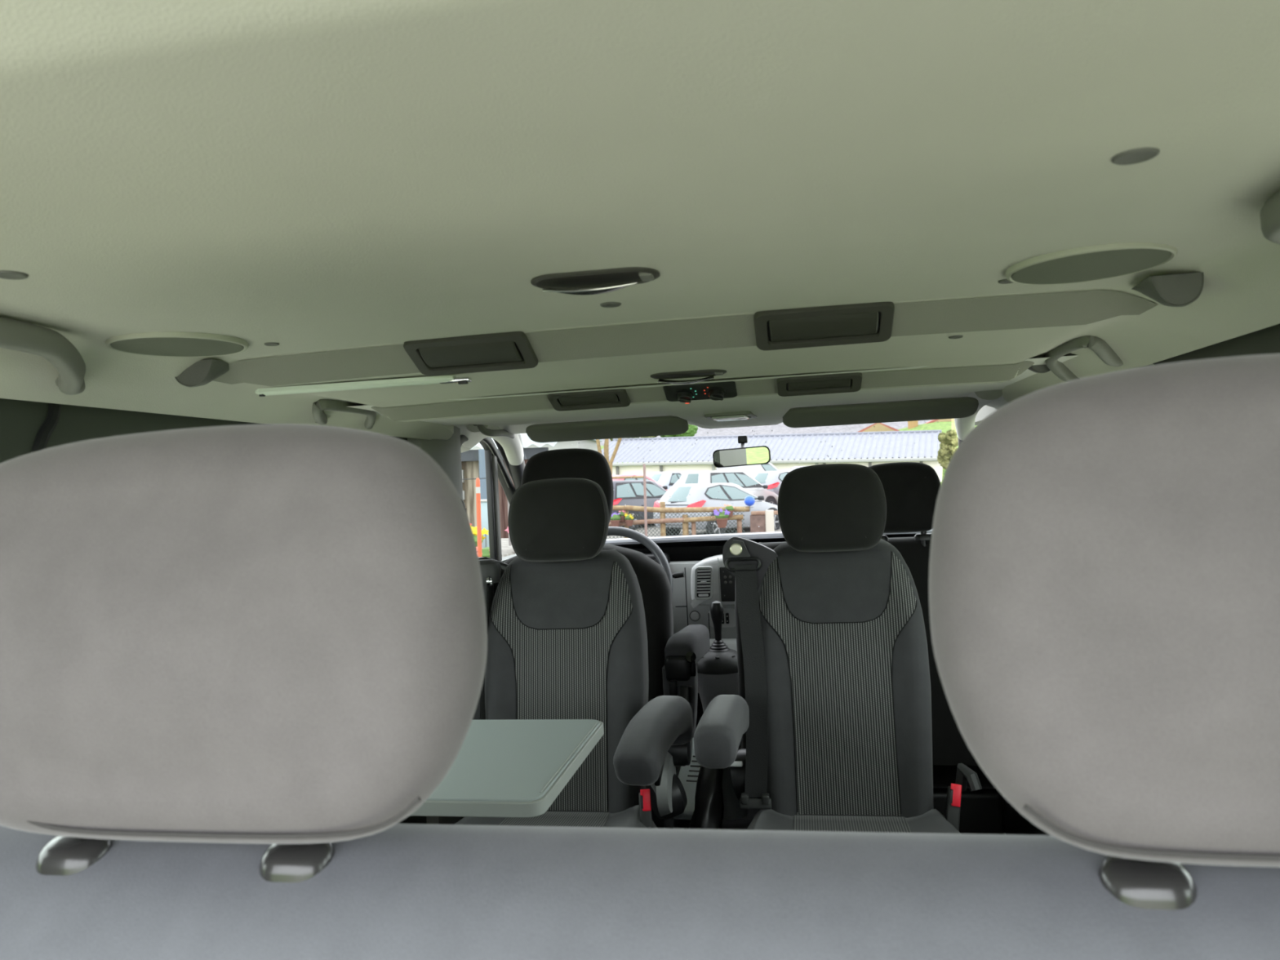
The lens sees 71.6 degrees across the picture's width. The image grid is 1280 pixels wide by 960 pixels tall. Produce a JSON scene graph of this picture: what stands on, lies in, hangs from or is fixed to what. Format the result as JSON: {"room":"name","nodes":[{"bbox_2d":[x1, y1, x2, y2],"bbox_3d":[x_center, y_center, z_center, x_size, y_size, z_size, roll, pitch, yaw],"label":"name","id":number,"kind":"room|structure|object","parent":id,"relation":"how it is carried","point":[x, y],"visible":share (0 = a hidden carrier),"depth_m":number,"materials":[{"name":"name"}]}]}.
{"room":"vehicle interior","nodes":[
{"label":"vehicle interior","id":0,"kind":"room"},
{"bbox_2d":[0,398,426,824],"bbox_3d":[-0.783,0.505,1.323,0.040,1.420,2.730,-3,0,10],"label":"wall","id":1,"kind":"structure","parent":0,"point":[20,420],"depth_m":1.27,"materials":[{"name":"grey plastic"}]},
{"bbox_2d":[31,403,61,453],"bbox_3d":[-0.784,-0.076,1.356,0.016,0.107,2.600,-3,0,10],"label":"belt","id":2,"kind":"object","parent":1,"relation":"attached to","point":[51,422],"depth_m":1.21,"materials":[{"name":"black fabric"}]},
{"bbox_2d":[311,399,376,429],"bbox_3d":[-0.603,-0.134,1.826,0.096,0.045,0.346,-3,0,10],"label":"handle","id":3,"kind":"object","parent":1,"relation":"attached to","point":[320,417],"visible":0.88,"depth_m":1.71,"materials":[{"name":"grey plastic"}]},
{"bbox_2d":[407,426,463,824],"bbox_3d":[-0.546,0.528,2.513,0.100,1.360,0.355,-3,0,10],"label":"trim","id":4,"kind":"structure","parent":1,"relation":"attached to","point":[446,454],"depth_m":2.45,"materials":[{"name":"grey plastic"}]},
{"bbox_2d":[460,435,516,562],"bbox_3d":[-0.439,0.490,3.174,0.085,1.429,1.046,-3,0,10],"label":"door","id":5,"kind":"structure","parent":1,"relation":"in","point":[495,468],"depth_m":3.00,"materials":[{"name":"grey"}]},
{"bbox_2d":[472,424,514,438],"bbox_3d":[-0.440,-0.160,2.758,0.054,0.060,0.314,-3,0,10],"label":"handle","id":6,"kind":"object","parent":1,"relation":"attached to","point":[482,429],"visible":0.56,"depth_m":2.65,"materials":[{"name":"grey plastic"}]},
{"bbox_2d":[466,424,524,490],"bbox_3d":[-0.417,0.025,3.127,0.112,0.545,0.921,-3,0,6],"label":"trim","id":7,"kind":"structure","parent":1,"relation":"attached to","point":[513,447],"depth_m":2.92,"materials":[{"name":"white plastic"}]},
{"bbox_2d":[525,415,688,442],"bbox_3d":[-0.098,-0.148,2.598,0.480,0.052,0.089,-3,0,10],"label":"sun visor","id":8,"kind":"object","parent":1,"relation":"attached to","point":[667,424],"visible":0.94,"depth_m":2.58,"materials":[{"name":"grey plastic"}]},
{"bbox_2d":[353,355,1044,421],"bbox_3d":[0.078,-0.166,1.669,1.310,0.035,0.056,-3,0,10],"label":"trim","id":9,"kind":"structure","parent":1,"relation":"attached to","point":[999,372],"depth_m":1.66,"materials":[{"name":"grey plastic"}]},
{"bbox_2d":[704,410,757,421],"bbox_3d":[0.232,-0.161,2.253,0.116,0.014,0.160,-3,0,14],"label":"reading lamp","id":10,"kind":"object","parent":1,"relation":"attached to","point":[736,415],"visible":0.98,"depth_m":2.20,"materials":[{"name":"grey plastic"}]},
{"bbox_2d":[347,355,1154,452],"bbox_3d":[0.171,-0.176,2.198,1.760,0.095,1.190,-3,0,10],"label":"trim","id":11,"kind":"structure","parent":1,"relation":"attached to","point":[770,410],"depth_m":2.14,"materials":[{"name":"white plastic"}]},
{"bbox_2d":[0,0,1279,439],"bbox_3d":[-0.033,-0.271,1.071,1.660,0.264,2.600,-3,0,10],"label":"ceiling","id":12,"kind":"structure","parent":0,"point":[303,176],"depth_m":0.62,"materials":[{"name":"fabric"}]},
{"bbox_2d":[0,270,28,279],"bbox_3d":[-0.565,-0.184,0.796,0.028,0.003,0.027,-3,0,10],"label":"clip","id":13,"kind":"object","parent":12,"relation":"attached to","point":[6,274],"visible":1,"depth_m":0.80,"materials":[{"name":"grey plastic"}]},
{"bbox_2d":[0,316,85,395],"bbox_3d":[-0.723,-0.140,0.964,0.110,0.064,0.384,-3,0,10],"label":"handle","id":14,"kind":"object","parent":12,"relation":"attached to","point":[48,344],"visible":1,"depth_m":1.00,"materials":[{"name":"grey plastic"}]},
{"bbox_2d":[105,331,248,356],"bbox_3d":[-0.606,-0.177,1.167,0.167,0.010,0.167,-3,0,10],"label":"ceiling speaker","id":15,"kind":"object","parent":12,"relation":"attached to","point":[163,344],"visible":1,"depth_m":1.14,"materials":[{"name":"grey plastic"}]},
{"bbox_2d":[174,359,229,387],"bbox_3d":[-0.639,-0.154,1.318,0.066,0.038,0.075,-3,0,10],"label":"scoop","id":16,"kind":"object","parent":12,"relation":"attached to","point":[202,372],"visible":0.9,"depth_m":1.28,"materials":[{"name":"grey plastic"}]},
{"bbox_2d":[254,375,471,396],"bbox_3d":[-0.432,-0.146,1.381,0.346,0.014,0.024,-3,0,6],"label":"rail","id":17,"kind":"object","parent":12,"relation":"attached to","point":[264,392],"visible":1,"depth_m":1.37,"materials":[{"name":"white plastic"}]},
{"bbox_2d":[403,331,537,375],"bbox_3d":[-0.243,-0.183,1.282,0.182,0.048,0.077,-3,0,10],"label":"ceiling vent","id":18,"kind":"object","parent":12,"relation":"in","point":[513,350],"visible":1,"depth_m":1.27,"materials":[{"name":"grey plastic"}]},
{"bbox_2d":[547,388,630,411],"bbox_3d":[-0.097,-0.156,1.700,0.152,0.036,0.066,-3,0,10],"label":"ceiling vent","id":19,"kind":"object","parent":12,"relation":"in","point":[609,398],"visible":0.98,"depth_m":1.69,"materials":[{"name":"grey plastic"}]},
{"bbox_2d":[530,266,659,295],"bbox_3d":[-0.047,-0.206,0.939,0.138,0.022,0.066,-3,0,8],"label":"recessed light","id":20,"kind":"object","parent":12,"relation":"in","point":[607,280],"visible":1,"depth_m":0.93,"materials":[{"name":"grey plastic"}]},
{"bbox_2d":[638,271,654,281],"bbox_3d":[0.007,-0.214,0.932,0.014,0.005,0.029,-3,0,8],"label":"switch","id":21,"kind":"object","parent":20,"relation":"attached to","point":[642,276],"depth_m":0.92,"materials":[{"name":"grey plastic"}]},
{"bbox_2d":[600,302,621,307],"bbox_3d":[-0.036,-0.213,1.081,0.026,0.003,0.026,-3,0,10],"label":"clip","id":22,"kind":"object","parent":12,"relation":"attached to","point":[606,304],"visible":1,"depth_m":1.08,"materials":[{"name":"grey plastic"}]},
{"bbox_2d":[650,368,726,384],"bbox_3d":[0.082,-0.173,1.508,0.130,0.022,0.068,-3,0,8],"label":"recessed light","id":23,"kind":"object","parent":12,"relation":"in","point":[664,377],"visible":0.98,"depth_m":1.50,"materials":[{"name":"grey plastic"}]},
{"bbox_2d":[662,381,737,404],"bbox_3d":[0.113,-0.164,1.663,0.134,0.040,0.064,-3,0,10],"label":"control panel","id":24,"kind":"object","parent":12,"relation":"attached to","point":[715,391],"visible":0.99,"depth_m":1.65,"materials":[{"name":"grey plastic"}]},
{"bbox_2d":[776,372,862,396],"bbox_3d":[0.328,-0.177,1.625,0.152,0.036,0.066,-3,0,10],"label":"ceiling vent","id":25,"kind":"object","parent":12,"relation":"in","point":[843,382],"visible":0.98,"depth_m":1.62,"materials":[{"name":"grey plastic"}]},
{"bbox_2d":[753,301,894,350],"bbox_3d":[0.247,-0.208,1.196,0.182,0.048,0.077,-3,0,10],"label":"ceiling vent","id":26,"kind":"object","parent":12,"relation":"in","point":[866,322],"visible":0.99,"depth_m":1.18,"materials":[{"name":"grey plastic"}]},
{"bbox_2d":[1027,364,1050,373],"bbox_3d":[0.734,-0.205,1.644,0.046,0.023,0.075,-3,0,10],"label":"scoop","id":27,"kind":"object","parent":12,"relation":"attached to","point":[1036,368],"visible":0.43,"depth_m":1.61,"materials":[{"name":"grey plastic"}]},
{"bbox_2d":[1044,335,1123,382],"bbox_3d":[0.749,-0.207,1.511,0.112,0.053,0.375,-3,0,10],"label":"handle","id":28,"kind":"object","parent":12,"relation":"attached to","point":[1099,346],"visible":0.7,"depth_m":1.40,"materials":[{"name":"grey plastic"}]},
{"bbox_2d":[1005,242,1177,284],"bbox_3d":[0.489,-0.234,0.969,0.167,0.010,0.167,-3,0,10],"label":"ceiling speaker","id":29,"kind":"object","parent":12,"relation":"attached to","point":[1098,262],"visible":1,"depth_m":0.94,"materials":[{"name":"grey plastic"}]},
{"bbox_2d":[1111,146,1159,164],"bbox_3d":[0.354,-0.232,0.635,0.031,0.003,0.031,-3,0,10],"label":"clip","id":30,"kind":"object","parent":12,"relation":"attached to","point":[1139,155],"visible":1,"depth_m":0.63,"materials":[{"name":"grey plastic"}]},
{"bbox_2d":[1131,271,1204,306],"bbox_3d":[0.615,-0.215,1.040,0.056,0.037,0.075,-3,0,10],"label":"scoop","id":31,"kind":"object","parent":12,"relation":"attached to","point":[1178,290],"visible":1,"depth_m":1.01,"materials":[{"name":"grey plastic"}]},
{"bbox_2d":[1259,191,1279,244],"bbox_3d":[0.568,-0.207,0.665,0.124,0.063,0.324,-3,0,10],"label":"handle","id":32,"kind":"object","parent":12,"relation":"attached to","point":[1269,214],"visible":1,"depth_m":0.73,"materials":[{"name":"grey plastic"}]},
{"bbox_2d":[695,693,703,728],"bbox_3d":[0.458,0.742,3.558,1.660,0.840,0.040,-3,0,10],"label":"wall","id":33,"kind":"structure","parent":0,"point":[700,708],"depth_m":3.58,"materials":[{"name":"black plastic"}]},
{"bbox_2d":[720,808,760,830],"bbox_3d":[0.154,1.190,1.705,1.700,0.040,3.800,-3,0,10],"label":"floor","id":34,"kind":"structure","parent":0,"point":[743,824],"depth_m":3.02,"materials":[{"name":"carpet"}]},
{"bbox_2d":[409,719,604,817],"bbox_3d":[-0.404,0.807,1.387,0.672,0.762,0.393,-3,0,10],"label":"folding table","id":35,"kind":"object","parent":34,"relation":"on","point":[517,768],"visible":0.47,"depth_m":1.28,"materials":[{"name":"grey plastic"}]},
{"bbox_2d":[454,477,693,828],"bbox_3d":[-0.182,0.591,1.864,0.565,1.192,0.672,-3,0,10],"label":"seat","id":36,"kind":"object","parent":34,"relation":"on","point":[566,626],"visible":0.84,"depth_m":2.04,"materials":[{"name":"grey fabric"}]},
{"bbox_2d":[472,693,480,719],"bbox_3d":[-0.387,0.491,2.049,0.064,0.515,0.040,-3,0,10],"label":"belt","id":37,"kind":"object","parent":36,"relation":"attached to","point":[477,716],"visible":0.06,"depth_m":2.04,"materials":[{"name":"black"}]},
{"bbox_2d":[454,804,657,828],"bbox_3d":[-0.211,0.795,1.783,0.510,0.187,0.500,-3,0,10],"label":"cushion","id":38,"kind":"object","parent":36,"relation":"on","point":[562,815],"depth_m":1.93,"materials":[{"name":"grey fabric"}]},
{"bbox_2d":[478,448,710,828],"bbox_3d":[-0.135,0.546,2.687,0.692,1.283,0.820,-3,0,10],"label":"seat","id":39,"kind":"object","parent":34,"relation":"on","point":[673,659],"visible":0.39,"depth_m":2.52,"materials":[{"name":"black fabric"}]},
{"bbox_2d":[0,353,1279,959],"bbox_3d":[0.001,0.560,0.815,1.473,1.227,0.680,-3,0,10],"label":"bench","id":40,"kind":"object","parent":34,"relation":"on","point":[234,660],"visible":1,"depth_m":0.54,"materials":[{"name":"grey fabric"}]},
{"bbox_2d":[674,737,701,828],"bbox_3d":[0.151,0.938,2.314,0.087,0.469,0.238,-3,0,18],"label":"handbrake","id":41,"kind":"object","parent":34,"relation":"on","point":[688,775],"visible":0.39,"depth_m":2.28,"materials":[{"name":"black plastic"}]},
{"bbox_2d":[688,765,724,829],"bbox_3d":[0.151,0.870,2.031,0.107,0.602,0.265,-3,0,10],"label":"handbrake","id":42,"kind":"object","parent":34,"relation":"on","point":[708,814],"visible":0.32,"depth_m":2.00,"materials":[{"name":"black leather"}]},
{"bbox_2d":[604,528,932,819],"bbox_3d":[0.379,0.624,3.145,1.640,0.879,1.032,-3,0,10],"label":"dashboard","id":43,"kind":"object","parent":34,"relation":"on","point":[706,580],"visible":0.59,"depth_m":3.07,"materials":[{"name":"grey plastic"}]},
{"bbox_2d":[607,526,672,594],"bbox_3d":[-0.093,0.356,2.949,0.372,0.396,0.368,-3,0,-40],"label":"steering wheel","id":44,"kind":"object","parent":43,"relation":"attached to","point":[636,535],"visible":0.18,"depth_m":2.97,"materials":[{"name":"grey plastic"}]},
{"bbox_2d":[671,571,684,578],"bbox_3d":[0.090,0.323,2.983,0.121,0.029,0.019,-3,0,15],"label":"stalk","id":45,"kind":"object","parent":44,"relation":"attached to","point":[677,575],"visible":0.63,"depth_m":2.96,"materials":[{"name":"black plastic"}]},
{"bbox_2d":[644,552,670,563],"bbox_3d":[-0.071,0.311,3.162,0.360,0.090,0.060,-3,0,10],"label":"hood","id":46,"kind":"object","parent":43,"relation":"attached to","point":[651,555],"depth_m":3.12,"materials":[{"name":"black plastic"}]},
{"bbox_2d":[689,610,700,621],"bbox_3d":[0.191,0.473,3.085,0.037,0.037,0.005,-3,0,10],"label":"power socket","id":47,"kind":"object","parent":43,"relation":"attached to","point":[695,615],"depth_m":3.08,"materials":[{"name":"black plastic"}]},
{"bbox_2d":[697,600,737,674],"bbox_3d":[0.240,0.475,2.722,0.170,0.208,0.170,-3,0,10],"label":"lever","id":48,"kind":"object","parent":43,"relation":"on","point":[719,659],"visible":0.89,"depth_m":2.68,"materials":[{"name":"grey plastic"}]},
{"bbox_2d":[613,533,920,561],"bbox_3d":[0.368,0.254,3.193,1.640,0.100,0.218,-3,0,10],"label":"tray","id":49,"kind":"object","parent":43,"relation":"on","point":[694,548],"depth_m":3.18,"materials":[{"name":"black plastic"}]},
{"bbox_3d":[0.358,0.034,3.197,1.600,0.430,0.990,-3,0,10],"label":"window","id":50,"kind":"structure","parent":43,"relation":"on","visible":0},
{"bbox_2d":[712,435,770,467],"bbox_3d":[0.322,-0.092,2.794,0.179,0.100,0.144,-3,0,10],"label":"mirror","id":51,"kind":"object","parent":50,"relation":"attached to","point":[752,455],"visible":1,"depth_m":2.73,"materials":[{"name":"black plastic"}]},
{"bbox_2d":[578,421,937,531],"bbox_3d":[0.408,0.006,3.153,1.315,0.387,0.879,-3,0,10],"label":"windshield","id":52,"kind":"object","parent":50,"relation":"attached to","point":[924,421],"visible":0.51,"depth_m":2.95,"materials":[{"name":"white"}]},
{"bbox_2d":[693,463,982,833],"bbox_3d":[0.405,0.561,1.760,0.552,1.192,0.672,-3,0,10],"label":"seat","id":53,"kind":"object","parent":34,"relation":"on","point":[849,691],"visible":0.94,"depth_m":1.93,"materials":[{"name":"grey fabric"}]},
{"bbox_2d":[724,539,772,808],"bbox_3d":[0.233,0.418,1.931,0.082,0.571,0.101,-3,0,10],"label":"belt","id":54,"kind":"object","parent":53,"relation":"on","point":[755,796],"visible":1,"depth_m":1.94,"materials":[{"name":"black fabric"}]},
{"bbox_2d":[746,808,959,833],"bbox_3d":[0.409,0.763,1.673,0.510,0.187,0.500,-3,0,10],"label":"cushion","id":55,"kind":"object","parent":53,"relation":"on","point":[882,820],"depth_m":1.84,"materials":[{"name":"grey fabric"}]},
{"bbox_2d":[734,462,1005,834],"bbox_3d":[0.691,0.550,2.630,0.770,1.192,0.646,-3,0,10],"label":"passenger seat","id":56,"kind":"object","parent":34,"relation":"on","point":[911,489],"visible":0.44,"depth_m":2.39,"materials":[{"name":"black fabric"}]},
{"bbox_2d":[933,764,996,788],"bbox_3d":[0.715,0.785,2.701,0.760,0.160,0.500,-3,0,10],"label":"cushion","id":57,"kind":"object","parent":56,"relation":"on","point":[943,775],"depth_m":2.43,"materials":[{"name":"black fabric"}]},
{"bbox_2d":[1040,323,1279,835],"bbox_3d":[0.830,0.422,1.039,0.040,1.420,2.730,-3,0,10],"label":"wall","id":58,"kind":"structure","parent":0,"point":[1266,340],"depth_m":1.19,"materials":[{"name":"grey plastic"}]},
{"bbox_2d":[213,289,1158,386],"bbox_3d":[0.001,-0.194,1.240,1.310,0.039,0.064,-3,0,10],"label":"trim","id":59,"kind":"structure","parent":58,"relation":"attached to","point":[1083,307],"depth_m":1.23,"materials":[{"name":"grey plastic"}]},
{"bbox_2d":[782,396,978,427],"bbox_3d":[0.662,-0.187,2.464,0.525,0.053,0.090,-3,0,10],"label":"sun visor","id":60,"kind":"object","parent":58,"relation":"attached to","point":[962,406],"visible":0.94,"depth_m":2.44,"materials":[{"name":"grey plastic"}]},
{"bbox_2d":[954,390,1002,445],"bbox_3d":[1.058,-0.051,2.867,0.112,0.545,0.921,-3,0,14],"label":"trim","id":61,"kind":"structure","parent":58,"relation":"attached to","point":[963,426],"depth_m":2.61,"materials":[{"name":"white plastic"}]},
{"bbox_2d":[974,404,996,425],"bbox_3d":[1.145,-0.278,2.792,0.100,0.160,0.950,-3,0,10],"label":"trim","id":62,"kind":"structure","parent":58,"relation":"attached to","point":[985,411],"depth_m":2.87,"materials":[{"name":"grey plastic"}]},
{"bbox_2d":[1003,796,1039,835],"bbox_3d":[1.157,0.408,2.895,0.040,1.430,1.040,-3,0,10],"label":"door","id":63,"kind":"structure","parent":58,"relation":"in","point":[1015,823],"depth_m":2.65,"materials":[{"name":"grey"}]},
{"label":"outside","id":64,"kind":"structure","parent":0,"visible":0},
{"bbox_2d":[501,537,515,557],"bbox_3d":[1.523,1.097,8.470,240.000,1.221,8.800,-2,0,10],"label":"ground","id":65,"kind":"structure","parent":64,"point":[507,550],"depth_m":7.16,"materials":[{"name":"grey concrete"}]},
{"bbox_2d":[475,477,482,556],"bbox_3d":[-0.936,0.880,5.247,0.028,1.786,0.027,-1,0,10],"label":"marker post","id":66,"kind":"object","parent":65,"relation":"on","point":[477,480],"visible":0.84,"depth_m":5.24,"materials":[{"name":"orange plastic"}]},
{"bbox_2d":[471,526,488,552],"bbox_3d":[-1.200,0.457,6.199,0.249,0.286,0.242,-2,0,10],"label":"flower pot","id":67,"kind":"object","parent":65,"relation":"on","point":[484,531],"visible":0.13,"depth_m":6.17,"materials":[{"name":"yellow plant"}]},
{"bbox_2d":[475,546,489,557],"bbox_3d":[-1.002,0.519,5.865,0.159,0.192,0.153,-2,0,10],"label":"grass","id":68,"kind":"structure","parent":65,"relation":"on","point":[485,551],"depth_m":5.81,"materials":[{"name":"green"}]},
{"bbox_2d":[480,499,488,548],"bbox_3d":[-1.142,0.361,6.600,0.100,0.433,0.110,-2,0,10],"label":"base cabinet","id":69,"kind":"object","parent":65,"relation":"on","point":[484,517],"visible":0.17,"depth_m":6.56,"materials":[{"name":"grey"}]},
{"bbox_2d":[462,477,511,546],"bbox_3d":[-1.493,0.332,7.576,0.812,0.710,0.024,-2,0,10],"label":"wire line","id":70,"kind":"object","parent":65,"relation":"on","point":[509,541],"visible":0.13,"depth_m":7.50,"materials":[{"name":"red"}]},
{"bbox_2d":[461,433,557,537],"bbox_3d":[-2.026,0.358,10.975,2.780,3.333,2.850,-2,0,10],"label":"wooden shed","id":71,"kind":"object","parent":65,"relation":"on","point":[473,461],"visible":0.09,"depth_m":9.77,"materials":[{"name":"brown wood"}]},
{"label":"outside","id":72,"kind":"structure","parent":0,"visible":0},
{"bbox_2d":[606,523,781,538],"bbox_3d":[5.330,1.159,30.037,240.000,0.886,35.000,-2,0,10],"label":"ground","id":73,"kind":"structure","parent":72,"point":[747,529],"depth_m":26.97,"materials":[{"name":"grey asphalt"}]},
{"bbox_2d":[595,438,622,475],"bbox_3d":[-1.132,-0.343,34.723,1.305,3.826,0.384,-2,0,10],"label":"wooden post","id":74,"kind":"object","parent":73,"relation":"on","point":[606,441],"visible":0.4,"depth_m":34.69,"materials":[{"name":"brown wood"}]},
{"bbox_2d":[612,463,647,536],"bbox_3d":[-0.346,0.728,17.175,0.975,2.050,0.052,-2,0,10],"label":"signpost","id":75,"kind":"object","parent":73,"relation":"on","point":[643,477],"visible":0.66,"depth_m":17.07,"materials":[{"name":"brown wood"}]},
{"bbox_2d":[611,480,666,529],"bbox_3d":[-0.111,0.816,29.442,3.975,1.788,2.174,-2,0,-45],"label":"car","id":76,"kind":"object","parent":73,"relation":"on","point":[634,496],"visible":0.27,"depth_m":28.34,"materials":[{"name":"grey paint"}]},
{"bbox_2d":[613,497,622,505],"bbox_3d":[-0.855,0.697,27.714,0.614,0.235,0.321,-3,0,3],"label":"tail lamp","id":77,"kind":"object","parent":76,"relation":"attached to","point":[616,501],"depth_m":27.67,"materials":[{"name":"red plastic"}]},
{"bbox_2d":[611,474,667,490],"bbox_3d":[-0.129,0.651,33.099,3.976,1.864,2.175,-2,0,-45],"label":"car","id":78,"kind":"object","parent":73,"relation":"on","point":[647,477],"visible":0.05,"depth_m":32.17,"materials":[{"name":"red paint"}]},
{"bbox_2d":[648,471,682,489],"bbox_3d":[1.321,0.464,38.553,4.250,1.678,2.140,-3,0,-45],"label":"car","id":79,"kind":"object","parent":73,"relation":"on","point":[668,479],"visible":0.07,"depth_m":37.67,"materials":[{"name":"grey paint"}]},
{"bbox_2d":[608,501,749,538],"bbox_3d":[-0.212,1.144,17.338,4.701,1.410,0.200,-2,0,10],"label":"fence","id":80,"kind":"object","parent":73,"relation":"on","point":[685,519],"visible":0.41,"depth_m":17.13,"materials":[{"name":"brown wood"}]},
{"bbox_2d":[609,512,621,526],"bbox_3d":[-0.468,0.773,17.210,0.244,0.304,0.252,-2,0,10],"label":"flower pot","id":81,"kind":"object","parent":80,"relation":"on","point":[615,522],"visible":0.98,"depth_m":17.12,"materials":[{"name":"brown ceramic"}]},
{"bbox_2d":[617,510,625,521],"bbox_3d":[-0.357,0.694,17.273,0.194,0.237,0.201,-2,0,10],"label":"flower pot","id":82,"kind":"object","parent":80,"relation":"hanging from","point":[621,514],"visible":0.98,"depth_m":17.22,"materials":[{"name":"brown ceramic"}]},
{"bbox_2d":[624,512,634,526],"bbox_3d":[-0.210,0.761,17.148,0.209,0.256,0.218,-2,0,10],"label":"flower pot","id":83,"kind":"object","parent":80,"relation":"hanging from","point":[628,518],"visible":1,"depth_m":17.10,"materials":[{"name":"brown ceramic"}]},
{"bbox_2d":[713,508,729,528],"bbox_3d":[1.553,0.716,16.820,0.326,0.376,0.296,-3,0,3],"label":"flower pot","id":84,"kind":"object","parent":80,"relation":"attached to","point":[722,517],"visible":1,"depth_m":16.72,"materials":[{"name":"brown ceramic"}]},
{"bbox_2d":[724,503,734,516],"bbox_3d":[1.701,0.573,16.879,0.188,0.253,0.200,-3,0,25],"label":"flower pot","id":85,"kind":"object","parent":80,"relation":"attached to","point":[730,508],"visible":0.93,"depth_m":16.81,"materials":[{"name":"brown ceramic"}]},
{"bbox_2d":[744,495,755,511],"bbox_3d":[2.085,0.448,16.877,0.200,0.300,0.200,-2,0,10],"label":"ball","id":86,"kind":"object","parent":80,"relation":"on","point":[749,500],"visible":1,"depth_m":16.81,"materials":[{"name":"blue plastic"}]},
{"bbox_2d":[653,482,780,536],"bbox_3d":[2.416,0.879,26.218,4.351,1.641,2.140,-3,0,-45],"label":"car","id":87,"kind":"object","parent":73,"relation":"on","point":[702,495],"visible":0.47,"depth_m":25.06,"materials":[{"name":"white paint"}]},
{"bbox_2d":[685,500,706,507],"bbox_3d":[1.527,0.685,24.350,0.614,0.249,0.321,-3,0,3],"label":"tail lamp","id":88,"kind":"object","parent":87,"relation":"attached to","point":[688,503],"depth_m":24.32,"materials":[{"name":"red plastic"}]},
{"bbox_2d":[677,470,777,505],"bbox_3d":[3.251,0.538,32.457,4.477,1.941,2.177,-2,0,-45],"label":"car","id":89,"kind":"object","parent":73,"relation":"on","point":[743,478],"visible":0.2,"depth_m":31.55,"materials":[{"name":"grey paint"}]},
{"bbox_2d":[716,462,778,475],"bbox_3d":[5.135,0.148,39.825,4.080,2.063,2.179,-2,0,-45],"label":"car","id":90,"kind":"object","parent":73,"relation":"on","point":[750,469],"visible":0.03,"depth_m":38.72,"materials":[{"name":"grey paint"}]},
{"bbox_2d":[750,510,777,533],"bbox_3d":[2.550,1.116,16.819,0.900,1.100,0.120,-2,0,10],"label":"board","id":91,"kind":"object","parent":73,"relation":"on","point":[764,520],"visible":0.48,"depth_m":16.82,"materials":[{"name":"beige wood"}]},
{"bbox_2d":[751,470,791,495],"bbox_3d":[5.950,0.411,36.333,4.051,1.627,2.140,-3,0,-45],"label":"car","id":92,"kind":"object","parent":73,"relation":"on","point":[772,480],"visible":0.11,"depth_m":34.91,"materials":[{"name":"grey paint"}]},
{"bbox_2d":[767,482,779,488],"bbox_3d":[5.167,0.216,34.571,0.614,0.248,0.321,-3,0,3],"label":"tail lamp","id":93,"kind":"object","parent":92,"relation":"attached to","point":[771,485],"depth_m":34.50,"materials":[{"name":"red plastic"}]},
{"bbox_2d":[937,429,958,469],"bbox_3d":[15.666,-0.827,44.983,1.098,3.483,0.726,-3,0,9],"label":"tree","id":94,"kind":"object","parent":73,"relation":"on","point":[948,441],"visible":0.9,"depth_m":44.78,"materials":[{"name":"green plant"}]},
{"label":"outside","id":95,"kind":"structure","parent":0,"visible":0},
{"bbox_2d":[600,421,976,484],"bbox_3d":[23.155,-4.785,131.962,240.000,9.981,172.000,-2,0,10],"label":"ground","id":96,"kind":"structure","parent":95,"point":[944,426],"depth_m":71.91,"materials":[{"name":"green plant"}]},
{"bbox_2d":[470,439,602,451],"bbox_3d":[-7.711,-1.220,61.264,9.200,3.900,6.600,-2,0,10],"label":"building","id":97,"kind":"structure","parent":96,"relation":"on","point":[584,444],"depth_m":57.96,"materials":[{"name":"grey paint"}]},
{"bbox_2d":[660,424,697,437],"bbox_3d":[4.766,-6.413,112.876,5.321,3.378,3.239,-2,0,10],"label":"bush","id":98,"kind":"object","parent":96,"relation":"on","point":[692,430],"visible":0.27,"depth_m":111.83,"materials":[{"name":"green plant"}]},
{"bbox_2d":[601,430,942,481],"bbox_3d":[8.146,-0.711,56.407,21.078,5.187,10.579,-3,0,19],"label":"building","id":99,"kind":"structure","parent":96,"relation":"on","point":[867,449],"depth_m":53.36,"materials":[{"name":"metal"}]},
{"bbox_2d":[857,422,899,431],"bbox_3d":[21.961,-3.193,82.922,4.600,4.050,7.620,-2,0,10],"label":"house","id":100,"kind":"structure","parent":96,"relation":"on","point":[879,427],"depth_m":79.17,"materials":[{"name":"paint"}]},
{"bbox_2d":[907,420,918,429],"bbox_3d":[23.431,-3.679,76.070,0.900,3.150,0.900,-2,0,10],"label":"silo","id":101,"kind":"object","parent":96,"relation":"on","point":[911,424],"visible":0.3,"depth_m":75.72,"materials":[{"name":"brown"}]},
{"bbox_2d":[924,418,954,423],"bbox_3d":[27.405,-3.511,80.437,6.800,4.600,8.620,-2,0,10],"label":"house","id":102,"kind":"structure","parent":96,"relation":"on","point":[942,420],"depth_m":76.32,"materials":[{"name":"paint"}]},
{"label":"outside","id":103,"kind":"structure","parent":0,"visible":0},
{"bbox_2d":[600,419,932,445],"bbox_3d":[41.594,-19.249,244.397,318.000,22.909,156.000,-2,0,10],"label":"sky","id":104,"kind":"structure","parent":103,"point":[780,428],"depth_m":199.56,"materials":[{"name":"white"}]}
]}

